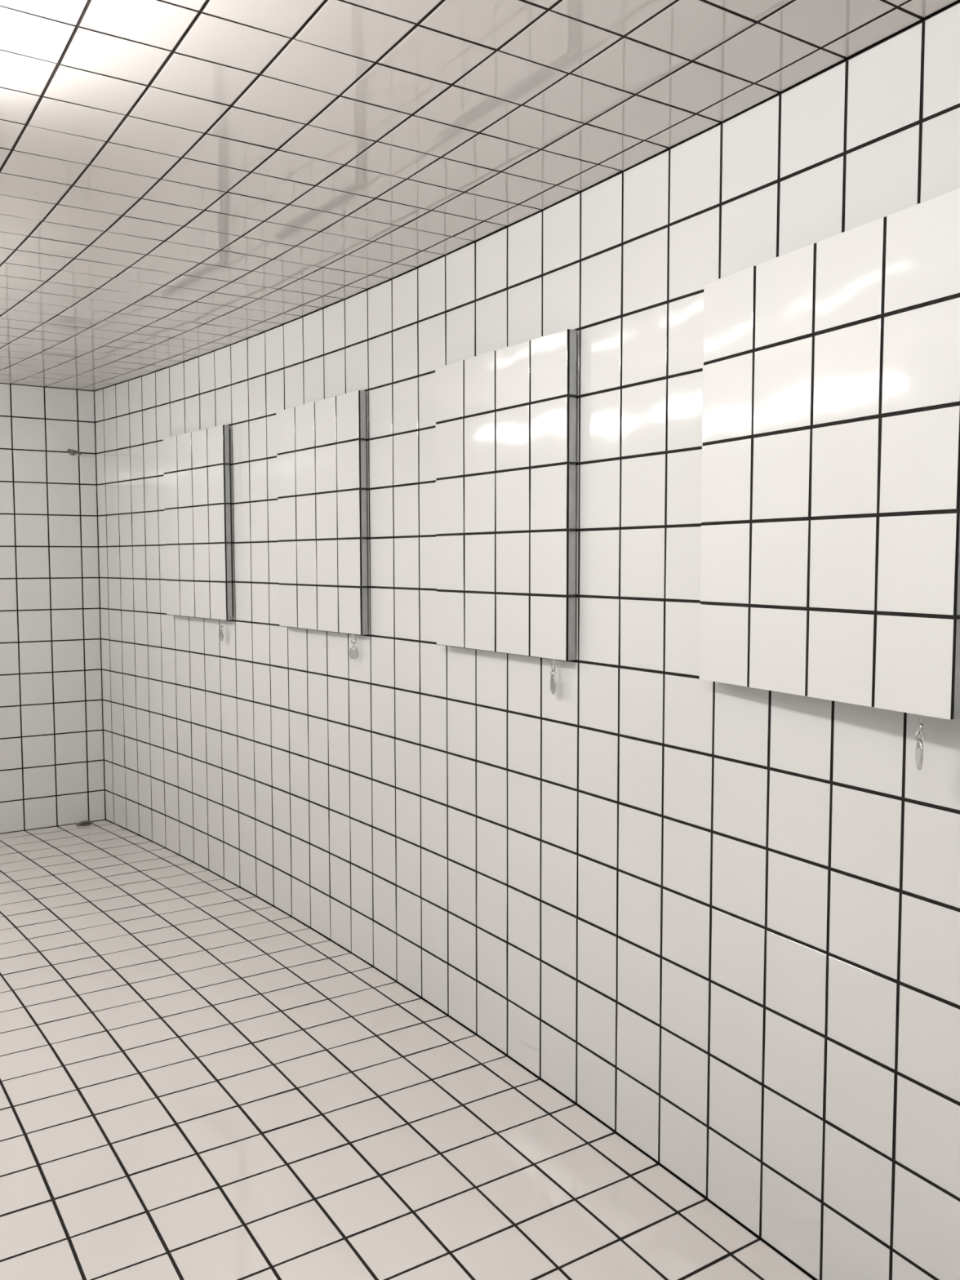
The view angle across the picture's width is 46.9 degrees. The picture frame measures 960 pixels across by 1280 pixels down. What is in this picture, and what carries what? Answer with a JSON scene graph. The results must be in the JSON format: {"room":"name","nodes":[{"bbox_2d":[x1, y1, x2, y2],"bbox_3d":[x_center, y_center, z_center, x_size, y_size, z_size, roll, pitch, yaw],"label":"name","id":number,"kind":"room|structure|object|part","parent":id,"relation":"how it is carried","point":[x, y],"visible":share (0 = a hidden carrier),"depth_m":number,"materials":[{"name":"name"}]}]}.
{"room":"shower room","nodes":[
{"label":"shower room","id":0,"kind":"room"},
{"bbox_2d":[0,382,105,833],"bbox_3d":[-3.065,-0.093,4.578,2.931,2.100,0.003,-3,5,-35],"label":"wall","id":1,"kind":"structure","parent":0,"point":[52,765],"depth_m":5.27,"materials":[{"name":"white tile"}]},
{"bbox_2d":[66,448,81,455],"bbox_3d":[-1.940,-0.895,5.270,0.066,0.035,0.054,-3,5,-35],"label":"wall hook","id":2,"kind":"object","parent":1,"relation":"attached to","point":[71,451],"visible":1,"depth_m":5.26,"materials":[{"name":"silver metal"}]},
{"bbox_2d":[0,820,813,1279],"bbox_3d":[-1.205,1.153,1.869,3.286,0.002,6.705,-3,5,-35],"label":"floor","id":3,"kind":"structure","parent":0,"point":[197,1082],"depth_m":2.53,"materials":[{"name":"white tile"}]},
{"bbox_2d":[75,820,93,826],"bbox_3d":[-1.924,0.891,5.375,0.080,0.023,0.046,-3,5,-35],"label":"door stop","id":4,"kind":"object","parent":3,"relation":"on","point":[86,823],"visible":1,"depth_m":5.37,"materials":[{"name":"metal"}]},
{"bbox_2d":[0,0,958,391],"bbox_3d":[-1.225,-0.942,1.702,3.494,0.003,6.908,-3,5,-35],"label":"ceiling","id":5,"kind":"structure","parent":0,"point":[181,180],"depth_m":2.11,"materials":[{"name":"white tile"}]},
{"bbox_2d":[94,1,959,1279],"bbox_3d":[0.039,0.041,2.648,0.212,2.100,6.709,-3,5,-33],"label":"wall","id":6,"kind":"structure","parent":0,"point":[720,921],"depth_m":2.40,"materials":[{"name":"white tile"}]},
{"bbox_2d":[162,424,233,620],"bbox_3d":[-1.139,-0.464,4.478,0.052,0.747,0.596,-3,5,-38],"label":"access panel","id":7,"kind":"object","parent":6,"relation":"attached to","point":[197,464],"visible":1,"depth_m":4.41,"materials":[{"name":"tile"}]},
{"bbox_2d":[219,620,223,640],"bbox_3d":[-1.008,-0.036,4.315,0.028,0.082,0.014,2,5,30],"label":"key","id":8,"kind":"object","parent":7,"relation":"hanging from","point":[221,633],"visible":1,"depth_m":4.31,"materials":[{"name":"silver metal"}]},
{"bbox_3d":[-1.146,-0.465,4.473,0.019,0.744,0.595,-3,5,-37],"label":"frame","id":9,"kind":"part","parent":7,"relation":"part of","materials":[{"name":"metal"}]},
{"bbox_3d":[-1.136,-0.465,4.481,0.010,0.720,0.571,-3,5,-37],"label":"mounting plate","id":10,"kind":"part","parent":7,"relation":"part of","materials":[{"name":"grey metal"}]},
{"bbox_2d":[275,390,368,635],"bbox_3d":[-0.518,-0.404,3.633,0.049,0.747,0.595,-3,5,-35],"label":"access panel","id":11,"kind":"object","parent":6,"relation":"attached to","point":[322,444],"visible":1,"depth_m":3.57,"materials":[{"name":"tile"}]},
{"bbox_2d":[349,634,358,660],"bbox_3d":[-0.396,0.024,3.465,0.028,0.082,0.014,-1,4,-14],"label":"key","id":12,"kind":"object","parent":11,"relation":"hanging from","point":[353,654],"visible":1,"depth_m":3.46,"materials":[{"name":"silver metal"}]},
{"bbox_3d":[-0.524,-0.405,3.629,0.019,0.744,0.594,-3,5,-35],"label":"frame","id":13,"kind":"part","parent":11,"relation":"part of","materials":[{"name":"metal"}]},
{"bbox_3d":[-0.514,-0.405,3.637,0.010,0.720,0.570,-3,5,-35],"label":"mounting plate","id":14,"kind":"part","parent":11,"relation":"part of","materials":[{"name":"grey metal"}]},
{"bbox_2d":[435,328,576,660],"bbox_3d":[0.059,-0.341,2.758,0.050,0.747,0.596,-3,5,-32],"label":"access panel","id":15,"kind":"object","parent":6,"relation":"attached to","point":[505,418],"visible":1,"depth_m":2.69,"materials":[{"name":"tile"}]},
{"bbox_2d":[550,659,555,694],"bbox_3d":[0.171,0.087,2.584,0.014,0.082,0.028,0,4,2],"label":"key","id":16,"kind":"object","parent":15,"relation":"hanging from","point":[553,679],"visible":1,"depth_m":2.58,"materials":[{"name":"silver metal"}]},
{"bbox_3d":[0.051,-0.342,2.754,0.019,0.744,0.595,-3,5,-32],"label":"frame","id":17,"kind":"part","parent":15,"relation":"part of","materials":[{"name":"metal"}]},
{"bbox_2d":[698,188,959,719],"bbox_3d":[0.571,-0.276,1.838,0.055,0.747,0.605,-2,5,-25],"label":"access panel","id":18,"kind":"object","parent":6,"relation":"attached to","point":[830,530],"visible":1,"depth_m":1.76,"materials":[{"name":"tile"}]},
{"bbox_2d":[915,715,924,770],"bbox_3d":[0.655,0.154,1.646,0.014,0.082,0.028,-1,4,-15],"label":"key","id":19,"kind":"object","parent":18,"relation":"hanging from","point":[919,746],"visible":1,"depth_m":1.64,"materials":[{"name":"silver metal"}]},
{"bbox_3d":[0.655,0.120,1.644,0.004,0.013,0.007,0,4,7],"label":"key blade","id":20,"kind":"part","parent":19,"relation":"part of","materials":[{"name":"silver metal"}]},
{"bbox_3d":[0.561,-0.277,1.834,0.019,0.744,0.603,-2,5,-25],"label":"frame","id":21,"kind":"part","parent":18,"relation":"part of","materials":[{"name":"metal"}]}
]}

